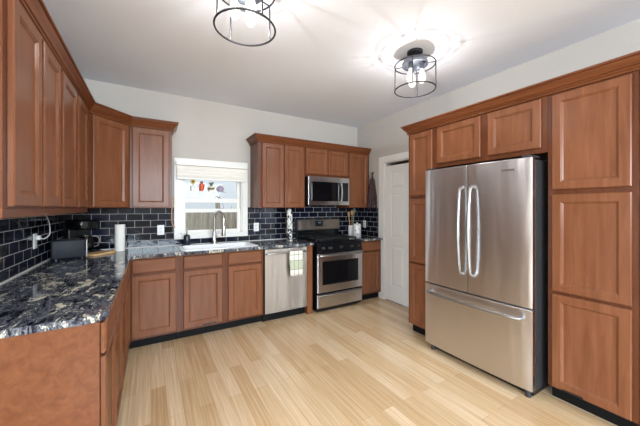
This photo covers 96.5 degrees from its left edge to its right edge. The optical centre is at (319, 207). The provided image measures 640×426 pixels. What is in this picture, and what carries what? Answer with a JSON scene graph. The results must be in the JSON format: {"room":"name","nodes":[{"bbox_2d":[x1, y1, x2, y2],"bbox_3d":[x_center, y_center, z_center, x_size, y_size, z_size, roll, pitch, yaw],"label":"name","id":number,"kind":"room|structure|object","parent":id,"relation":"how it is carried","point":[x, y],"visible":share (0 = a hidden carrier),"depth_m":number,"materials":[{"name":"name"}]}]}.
{"room":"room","nodes":[
{"label":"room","id":0,"kind":"room"},
{"bbox_2d":[84,79,356,238],"bbox_3d":[-1.027,0.007,3.913,4.020,2.715,0.120,0,0,-31],"label":"wall","id":1,"kind":"structure","parent":0,"point":[206,130],"depth_m":3.63,"materials":[{"name":"grey paint"}]},
{"bbox_2d":[0,238,286,284],"bbox_3d":[-0.396,0.446,2.858,3.754,0.008,2.322,0,0,-31],"label":"trim","id":2,"kind":"structure","parent":1,"relation":"attached to","point":[282,238],"depth_m":3.06,"materials":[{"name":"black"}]},
{"bbox_2d":[131,126,171,207],"bbox_3d":[-1.853,-0.433,3.155,0.373,0.873,0.340,0,0,-31],"label":"upper cabinet","id":3,"kind":"object","parent":1,"relation":"attached to","point":[151,149],"visible":1,"depth_m":3.01,"materials":[{"name":"brown wood"}]},
{"bbox_2d":[171,197,174,227],"bbox_3d":[-1.716,0.055,3.339,0.032,0.360,0.062,0,0,30],"label":"strap","id":4,"kind":"object","parent":3,"relation":"hanging from","point":[172,197],"visible":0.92,"depth_m":3.32,"materials":[{"name":"brown fabric"}]},
{"bbox_2d":[157,225,163,234],"bbox_3d":[-1.859,0.260,3.336,0.072,0.116,0.007,0,0,-31],"label":"wall outlet","id":5,"kind":"object","parent":1,"relation":"attached to","point":[160,228],"visible":1,"depth_m":3.33,"materials":[{"name":"white plastic"}]},
{"bbox_2d":[64,206,356,248],"bbox_3d":[-0.990,0.182,3.860,3.770,0.535,0.008,0,0,-31],"label":"backsplash","id":6,"kind":"structure","parent":1,"relation":"attached to","point":[141,224],"depth_m":3.37,"materials":[{"name":"tile"}]},
{"bbox_2d":[174,157,247,239],"bbox_3d":[-1.389,-0.110,3.683,0.886,0.980,0.146,0,0,-31],"label":"window","id":7,"kind":"structure","parent":1,"relation":"in","point":[241,200],"depth_m":3.62,"materials":[{"name":"white paint"}]},
{"bbox_2d":[176,161,246,181],"bbox_3d":[-1.341,-0.445,3.599,0.850,0.210,0.049,0,0,-31],"label":"window blind","id":8,"kind":"object","parent":7,"relation":"attached to","point":[185,170],"visible":1,"depth_m":3.57,"materials":[{"name":"white fabric"}]},
{"bbox_3d":[-1.426,-0.225,3.626,0.440,0.050,0.083,0,0,-31],"label":"shelf","id":9,"kind":"object","parent":7,"relation":"attached to","visible":0},
{"bbox_2d":[190,180,195,190],"bbox_3d":[-1.571,-0.281,3.528,0.065,0.147,0.064,0,0,-31],"label":"flower pot","id":10,"kind":"object","parent":9,"relation":"on","point":[192,188],"visible":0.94,"depth_m":3.51,"materials":[{"name":"white ceramic"}]},
{"bbox_2d":[199,181,203,190],"bbox_3d":[-1.484,-0.269,3.586,0.064,0.124,0.063,0,0,-31],"label":"jar","id":11,"kind":"object","parent":9,"relation":"on","point":[201,185],"visible":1,"depth_m":3.56,"materials":[{"name":"red glass"}]},
{"bbox_2d":[208,182,214,190],"bbox_3d":[-1.385,-0.268,3.638,0.088,0.122,0.088,0,0,-31],"label":"succulent pot","id":12,"kind":"object","parent":9,"relation":"on","point":[210,188],"visible":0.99,"depth_m":3.61,"materials":[{"name":"beige ceramic"}]},
{"bbox_2d":[216,186,225,191],"bbox_3d":[-1.282,-0.244,3.703,0.114,0.075,0.058,0,0,-17],"label":"ornament","id":13,"kind":"object","parent":9,"relation":"on","point":[219,188],"visible":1,"depth_m":3.68,"materials":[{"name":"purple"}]},
{"bbox_2d":[254,223,258,230],"bbox_3d":[-0.874,0.265,3.920,0.072,0.116,0.007,0,0,-31],"label":"wall outlet","id":14,"kind":"object","parent":1,"relation":"attached to","point":[256,225],"visible":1,"depth_m":3.92,"materials":[{"name":"white plastic"}]},
{"bbox_2d":[250,142,304,207],"bbox_3d":[-0.574,-0.433,3.912,0.667,0.873,0.340,0,0,-31],"label":"upper cabinet","id":15,"kind":"object","parent":1,"relation":"attached to","point":[277,171],"visible":0.99,"depth_m":3.75,"materials":[{"name":"brown wood"}]},
{"bbox_2d":[246,133,370,154],"bbox_3d":[-0.096,-0.881,4.171,1.879,0.092,0.379,0,0,-31],"label":"crown molding","id":16,"kind":"structure","parent":15,"relation":"attached to","point":[256,137],"depth_m":3.92,"materials":[{"name":"brown wood"}]},
{"bbox_2d":[305,147,347,177],"bbox_3d":[0.030,-0.652,4.270,0.736,0.435,0.340,0,0,-31],"label":"upper cabinet","id":17,"kind":"object","parent":1,"relation":"attached to","point":[318,162],"visible":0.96,"depth_m":4.11,"materials":[{"name":"brown wood"}]},
{"bbox_2d":[305,176,348,205],"bbox_3d":[0.054,-0.232,4.207,0.690,0.401,0.451,0,0,-31],"label":"microwave","id":18,"kind":"object","parent":17,"relation":"attached to","point":[319,191],"visible":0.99,"depth_m":4.03,"materials":[{"name":"silver metal"}]},
{"bbox_2d":[336,153,368,207],"bbox_3d":[0.524,-0.433,4.562,0.409,0.873,0.340,0,0,-31],"label":"upper cabinet","id":19,"kind":"object","parent":1,"relation":"attached to","point":[358,164],"visible":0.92,"depth_m":4.42,"materials":[{"name":"brown wood"}]},
{"bbox_2d":[43,0,639,127],"bbox_3d":[-0.370,-1.400,-0.306,7.250,0.100,8.050,0,0,-31],"label":"ceiling","id":20,"kind":"structure","parent":0,"point":[330,61],"depth_m":2.36,"materials":[{"name":"white paint"}]},
{"bbox_2d":[213,0,275,46],"bbox_3d":[-0.425,-1.181,1.626,0.347,0.336,0.347,0,0,44],"label":"ceiling light","id":21,"kind":"object","parent":20,"relation":"attached to","point":[250,3],"visible":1,"depth_m":1.69,"materials":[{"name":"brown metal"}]},
{"bbox_2d":[247,0,253,7],"bbox_3d":[-0.409,-1.214,1.682,0.038,0.060,0.038,0,0,44],"label":"socket","id":22,"kind":"object","parent":21,"relation":"attached to","point":[250,4],"depth_m":1.67,"materials":[{"name":"grey"}]},
{"bbox_2d":[394,47,436,97],"bbox_3d":[0.820,-1.181,2.470,0.347,0.336,0.347,0,0,24],"label":"ceiling light","id":23,"kind":"object","parent":20,"relation":"attached to","point":[416,60],"visible":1,"depth_m":2.43,"materials":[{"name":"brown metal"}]},
{"bbox_2d":[408,61,411,69],"bbox_3d":[0.772,-1.214,2.437,0.038,0.060,0.038,0,0,24],"label":"socket","id":24,"kind":"object","parent":23,"relation":"attached to","point":[410,62],"depth_m":2.42,"materials":[{"name":"grey metal"}]},
{"bbox_2d":[420,61,423,69],"bbox_3d":[0.873,-1.214,2.444,0.038,0.060,0.038,0,0,24],"label":"socket","id":25,"kind":"object","parent":23,"relation":"attached to","point":[421,62],"depth_m":2.43,"materials":[{"name":"grey metal"}]},
{"bbox_2d":[117,297,616,425],"bbox_3d":[-0.387,1.390,-0.328,7.000,0.050,7.830,0,0,-31],"label":"floor","id":26,"kind":"structure","parent":0,"point":[364,363],"depth_m":2.24,"materials":[{"name":"beige wood"}]},
{"bbox_2d":[0,302,115,425],"bbox_3d":[-1.271,0.923,1.230,0.605,0.884,0.406,0,0,-31],"label":"base cabinet","id":27,"kind":"object","parent":26,"relation":"on","point":[64,376],"visible":0.94,"depth_m":1.14,"materials":[{"name":"brown wood"}]},
{"bbox_2d":[0,239,313,338],"bbox_3d":[-0.913,0.466,2.551,2.566,0.030,2.321,0,0,-31],"label":"countertop","id":28,"kind":"structure","parent":27,"relation":"on","point":[71,292],"depth_m":1.57,"materials":[{"name":"stone"}]},
{"bbox_2d":[50,238,88,260],"bbox_3d":[-2.212,0.363,2.532,0.259,0.174,0.140,0,0,-45],"label":"toaster","id":29,"kind":"object","parent":28,"relation":"on","point":[73,247],"visible":1,"depth_m":2.48,"materials":[{"name":"black metal"}]},
{"bbox_2d":[63,219,100,252],"bbox_3d":[-2.351,0.285,2.831,0.255,0.330,0.210,0,0,21],"label":"coffee maker","id":30,"kind":"object","parent":28,"relation":"on","point":[81,228],"visible":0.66,"depth_m":2.78,"materials":[{"name":"black plastic"}]},
{"bbox_2d":[88,250,115,255],"bbox_3d":[-2.138,0.441,2.799,0.150,0.018,0.280,0,0,11],"label":"cutting board","id":31,"kind":"object","parent":28,"relation":"on","point":[97,253],"visible":0.82,"depth_m":2.75,"materials":[{"name":"brown wood"}]},
{"bbox_2d":[115,224,124,250],"bbox_3d":[-2.088,0.312,2.982,0.092,0.276,0.092,0,0,-31],"label":"paper towel roll","id":32,"kind":"object","parent":28,"relation":"on","point":[119,228],"visible":0.97,"depth_m":2.95,"materials":[{"name":"white paper"}]},
{"bbox_2d":[177,241,257,250],"bbox_3d":[-1.194,0.530,3.361,0.840,0.178,0.470,0,0,-31],"label":"sink","id":33,"kind":"object","parent":28,"relation":"in","point":[192,247],"visible":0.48,"depth_m":3.42,"materials":[{"name":"white ceramic"}]},
{"bbox_2d":[184,228,189,244],"bbox_3d":[-1.565,0.341,3.360,0.075,0.198,0.072,0,0,37],"label":"soap dispenser","id":34,"kind":"object","parent":33,"relation":"on","point":[186,237],"visible":1,"depth_m":3.33,"materials":[{"name":"black plastic"}]},
{"bbox_2d":[184,234,189,244],"bbox_3d":[-1.566,0.373,3.361,0.072,0.133,0.072,0,0,-31],"label":"bottle","id":35,"kind":"object","parent":34,"relation":"on","point":[186,237],"depth_m":3.33,"materials":[{"name":"black plastic"}]},
{"bbox_2d":[211,210,225,243],"bbox_3d":[-1.226,0.235,3.457,0.137,0.411,0.249,0,0,-31],"label":"kitchen faucet","id":36,"kind":"object","parent":28,"relation":"on","point":[223,229],"visible":1,"depth_m":3.49,"materials":[{"name":"silver metal"}]},
{"bbox_2d":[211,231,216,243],"bbox_3d":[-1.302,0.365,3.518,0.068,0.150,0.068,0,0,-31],"label":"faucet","id":37,"kind":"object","parent":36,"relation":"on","point":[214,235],"depth_m":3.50,"materials":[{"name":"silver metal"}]},
{"bbox_2d":[287,209,292,240],"bbox_3d":[-0.419,0.232,3.936,0.084,0.437,0.084,0,0,-31],"label":"patterned canister","id":38,"kind":"object","parent":28,"relation":"on","point":[289,211],"visible":1,"depth_m":3.90,"materials":[{"name":"white ceramic"}]},
{"bbox_2d":[115,284,121,425],"bbox_3d":[-1.485,0.923,1.593,0.605,0.884,0.434,0,0,-31],"label":"base cabinet","id":39,"kind":"object","parent":26,"relation":"on","point":[118,301],"visible":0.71,"depth_m":1.78,"materials":[{"name":"brown wood"}]},
{"bbox_2d":[122,271,126,390],"bbox_3d":[-1.712,0.923,1.976,0.605,0.884,0.454,0,0,-31],"label":"base cabinet","id":40,"kind":"object","parent":26,"relation":"on","point":[124,282],"visible":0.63,"depth_m":2.15,"materials":[{"name":"brown wood"}]},
{"bbox_2d":[127,263,129,358],"bbox_3d":[-1.940,0.923,2.361,0.605,0.884,0.438,0,0,-31],"label":"base cabinet","id":41,"kind":"object","parent":26,"relation":"on","point":[128,268],"visible":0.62,"depth_m":2.55,"materials":[{"name":"brown wood"}]},
{"bbox_2d":[129,256,178,348],"bbox_3d":[-1.766,0.923,3.047,0.433,0.884,0.606,0,0,-31],"label":"base cabinet","id":42,"kind":"object","parent":26,"relation":"on","point":[154,282],"visible":0.91,"depth_m":2.80,"materials":[{"name":"brown wood"}]},
{"bbox_2d":[179,249,262,337],"bbox_3d":[-1.194,0.923,3.383,0.891,0.884,0.611,0,0,-31],"label":"base cabinet","id":43,"kind":"object","parent":26,"relation":"on","point":[221,290],"visible":0.88,"depth_m":3.10,"materials":[{"name":"brown wood"}]},
{"bbox_2d":[262,246,306,321],"bbox_3d":[-0.539,0.926,3.722,0.567,0.878,0.626,0,0,-31],"label":"dishwasher","id":44,"kind":"object","parent":26,"relation":"on","point":[284,295],"visible":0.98,"depth_m":3.47,"materials":[{"name":"silver metal"}]},
{"bbox_2d":[289,250,302,275],"bbox_3d":[-0.295,0.681,3.512,0.170,0.305,0.036,0,0,-31],"label":"dish towel","id":45,"kind":"object","parent":44,"relation":"hanging from","point":[295,257],"visible":1,"depth_m":3.50,"materials":[{"name":"white fabric"}]},
{"bbox_2d":[305,245,311,313],"bbox_3d":[-0.282,0.923,3.929,0.074,0.884,0.600,0,0,-31],"label":"filler panel","id":46,"kind":"object","parent":26,"relation":"on","point":[308,309],"visible":0.33,"depth_m":3.67,"materials":[{"name":"brown wood"}]},
{"bbox_2d":[295,219,362,311],"bbox_3d":[0.129,0.770,4.097,0.733,1.190,0.721,0,0,-31],"label":"range","id":47,"kind":"object","parent":26,"relation":"on","point":[336,258],"visible":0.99,"depth_m":3.87,"materials":[{"name":"silver metal"}]},
{"bbox_2d":[296,237,356,242],"bbox_3d":[0.101,0.454,4.145,0.733,0.013,0.560,0,0,-31],"label":"cooktop","id":48,"kind":"object","parent":47,"relation":"in","point":[331,239],"depth_m":3.96,"materials":[{"name":"black metal"}]},
{"bbox_2d":[361,240,380,299],"bbox_3d":[0.611,0.923,4.455,0.405,0.884,0.606,0,0,-31],"label":"base cabinet","id":49,"kind":"object","parent":26,"relation":"on","point":[371,255],"visible":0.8,"depth_m":4.20,"materials":[{"name":"brown wood"}]},
{"bbox_2d":[348,235,382,240],"bbox_3d":[0.616,0.466,4.439,0.399,0.030,0.631,0,0,-31],"label":"countertop","id":50,"kind":"structure","parent":49,"relation":"on","point":[363,237],"depth_m":4.21,"materials":[{"name":"stone"}]},
{"bbox_2d":[348,225,352,235],"bbox_3d":[0.499,0.365,4.526,0.104,0.170,0.104,0,0,-31],"label":"utensil crock","id":51,"kind":"object","parent":50,"relation":"on","point":[350,227],"visible":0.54,"depth_m":4.48,"materials":[{"name":"white ceramic"}]},
{"bbox_2d":[353,222,360,236],"bbox_3d":[0.568,0.338,4.369,0.118,0.225,0.118,0,0,-31],"label":"ceramic canister","id":52,"kind":"object","parent":50,"relation":"on","point":[356,227],"visible":0.89,"depth_m":4.32,"materials":[{"name":"white ceramic"}]},
{"bbox_2d":[409,128,440,335],"bbox_3d":[1.292,0.255,3.145,0.570,2.220,0.334,0,0,-31],"label":"tall cabinet","id":53,"kind":"object","parent":26,"relation":"on","point":[421,144],"visible":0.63,"depth_m":3.03,"materials":[{"name":"brown wood"}]},
{"bbox_2d":[425,155,548,397],"bbox_3d":[1.499,0.495,2.532,0.760,1.740,0.906,0,0,-31],"label":"refrigerator","id":54,"kind":"object","parent":26,"relation":"on","point":[486,224],"visible":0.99,"depth_m":2.22,"materials":[{"name":"grey metal"}]},
{"bbox_2d":[548,70,639,425],"bbox_3d":[1.973,0.255,1.990,0.575,2.220,0.444,0,0,-31],"label":"tall cabinet","id":55,"kind":"object","parent":26,"relation":"on","point":[594,128],"visible":1,"depth_m":1.82,"materials":[{"name":"brown wood"}]},
{"bbox_2d":[357,18,639,308],"bbox_3d":[2.969,0.033,1.659,0.800,2.765,7.830,0,0,-31],"label":"wall","id":56,"kind":"structure","parent":0,"point":[385,136],"depth_m":2.88,"materials":[{"name":"grey paint"}]},
{"bbox_2d":[357,207,377,236],"bbox_3d":[0.760,0.222,4.597,0.008,0.457,0.507,0,0,-31],"label":"backsplash","id":57,"kind":"structure","parent":56,"relation":"attached to","point":[371,216],"depth_m":4.55,"materials":[{"name":"tile"}]},
{"bbox_2d":[367,172,376,209],"bbox_3d":[0.810,-0.259,4.431,0.125,0.603,0.177,0,0,-31],"label":"bunch","id":58,"kind":"object","parent":56,"relation":"hanging from","point":[372,196],"visible":1,"depth_m":4.39,"materials":[{"name":"brown"}]},
{"bbox_2d":[379,151,408,298],"bbox_3d":[1.215,0.302,3.936,0.138,2.125,1.035,0,0,-31],"label":"trim","id":59,"kind":"structure","parent":56,"relation":"attached to","point":[385,161],"depth_m":4.26,"materials":[{"name":"white paint"}]},
{"bbox_2d":[386,163,408,306],"bbox_3d":[1.198,0.370,3.926,0.038,1.965,0.783,0,0,-31],"label":"door","id":60,"kind":"structure","parent":56,"relation":"in","point":[397,176],"depth_m":4.05,"materials":[{"name":"white paint"}]},
{"bbox_2d":[435,96,547,168],"bbox_3d":[1.619,-0.627,2.592,0.570,0.455,0.947,0,0,-31],"label":"upper cabinet","id":61,"kind":"object","parent":56,"relation":"attached to","point":[517,131],"visible":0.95,"depth_m":2.34,"materials":[{"name":"brown wood"}]},
{"bbox_2d":[401,50,639,134],"bbox_3d":[1.748,-0.849,2.334,0.609,0.092,2.319,0,0,-31],"label":"crown molding","id":62,"kind":"structure","parent":61,"relation":"attached to","point":[627,63],"depth_m":2.06,"materials":[{"name":"brown wood"}]},
{"bbox_3d":[-2.041,0.008,1.808,0.130,2.715,2.470,0,0,-31],"label":"wall","id":63,"kind":"structure","parent":0,"visible":0},
{"bbox_2d":[0,0,60,208],"bbox_3d":[-1.484,-0.433,1.306,0.315,0.873,0.729,0,0,-31],"label":"upper cabinet","id":64,"kind":"object","parent":63,"relation":"attached to","point":[30,74],"visible":0.99,"depth_m":1.24,"materials":[{"name":"brown wood"}]},
{"bbox_2d":[18,0,178,134],"bbox_3d":[-1.639,-0.881,2.127,0.612,0.092,2.580,0,0,-12],"label":"crown molding","id":65,"kind":"structure","parent":64,"relation":"attached to","point":[36,10],"depth_m":1.84,"materials":[{"name":"brown wood"}]},
{"bbox_2d":[0,208,63,282],"bbox_3d":[-2.015,0.222,1.899,0.008,0.457,2.322,0,0,-31],"label":"backsplash","id":66,"kind":"structure","parent":63,"relation":"attached to","point":[17,253],"depth_m":2.00,"materials":[{"name":"tile"}]},
{"bbox_2d":[33,233,36,248],"bbox_3d":[-2.173,0.255,2.182,0.007,0.116,0.072,0,0,-31],"label":"wall outlet","id":67,"kind":"object","parent":63,"relation":"attached to","point":[35,234],"visible":0.82,"depth_m":2.16,"materials":[{"name":"white plastic"}]},
{"bbox_2d":[57,71,87,207],"bbox_3d":[-1.888,-0.433,1.988,0.315,0.873,0.854,0,0,-31],"label":"upper cabinet","id":68,"kind":"object","parent":63,"relation":"attached to","point":[74,113],"visible":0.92,"depth_m":2.00,"materials":[{"name":"brown wood"}]},
{"bbox_2d":[36,215,50,239],"bbox_3d":[-2.041,0.125,2.086,0.079,0.243,0.400,0,0,-39],"label":"power cord","id":69,"kind":"object","parent":68,"relation":"attached to","point":[38,237],"visible":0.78,"depth_m":2.19,"materials":[{"name":"white plastic"}]},
{"bbox_2d":[0,208,87,217],"bbox_3d":[-1.728,0.022,1.705,0.286,0.036,1.665,0,0,-31],"label":"rail","id":70,"kind":"object","parent":68,"relation":"attached to","point":[22,212],"visible":1,"depth_m":1.38,"materials":[{"name":"brown wood"}]},
{"bbox_2d":[86,112,130,207],"bbox_3d":[-2.166,-0.433,2.739,0.586,0.873,0.720,0,0,-31],"label":"upper cabinet","id":71,"kind":"object","parent":63,"relation":"attached to","point":[109,141],"visible":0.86,"depth_m":2.68,"materials":[{"name":"brown wood"}]},
{"label":"outside","id":72,"kind":"structure","parent":0,"visible":0},
{"bbox_3d":[-5.750,1.690,11.674,18.000,0.050,18.050,0,0,-31],"label":"ground","id":73,"kind":"structure","parent":72,"visible":0},
{"bbox_2d":[185,179,235,229],"bbox_3d":[-5.247,-1.435,12.001,11.800,6.200,4.800,0,0,-31],"label":"neighbouring house","id":74,"kind":"structure","parent":73,"relation":"on","point":[230,187],"depth_m":10.40,"materials":[{"name":"white"}]},
{"bbox_2d":[185,196,236,229],"bbox_3d":[-2.813,0.690,6.911,7.000,1.950,0.160,0,0,-31],"label":"wooden fence","id":75,"kind":"object","parent":73,"relation":"on","point":[204,219],"visible":0.03,"depth_m":6.99,"materials":[{"name":"beige wood"}]},
{"bbox_2d":[215,203,235,228],"bbox_3d":[-2.007,0.723,6.785,0.883,1.888,0.684,0,0,-4],"label":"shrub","id":76,"kind":"object","parent":73,"relation":"on","point":[215,203],"visible":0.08,"depth_m":6.90,"materials":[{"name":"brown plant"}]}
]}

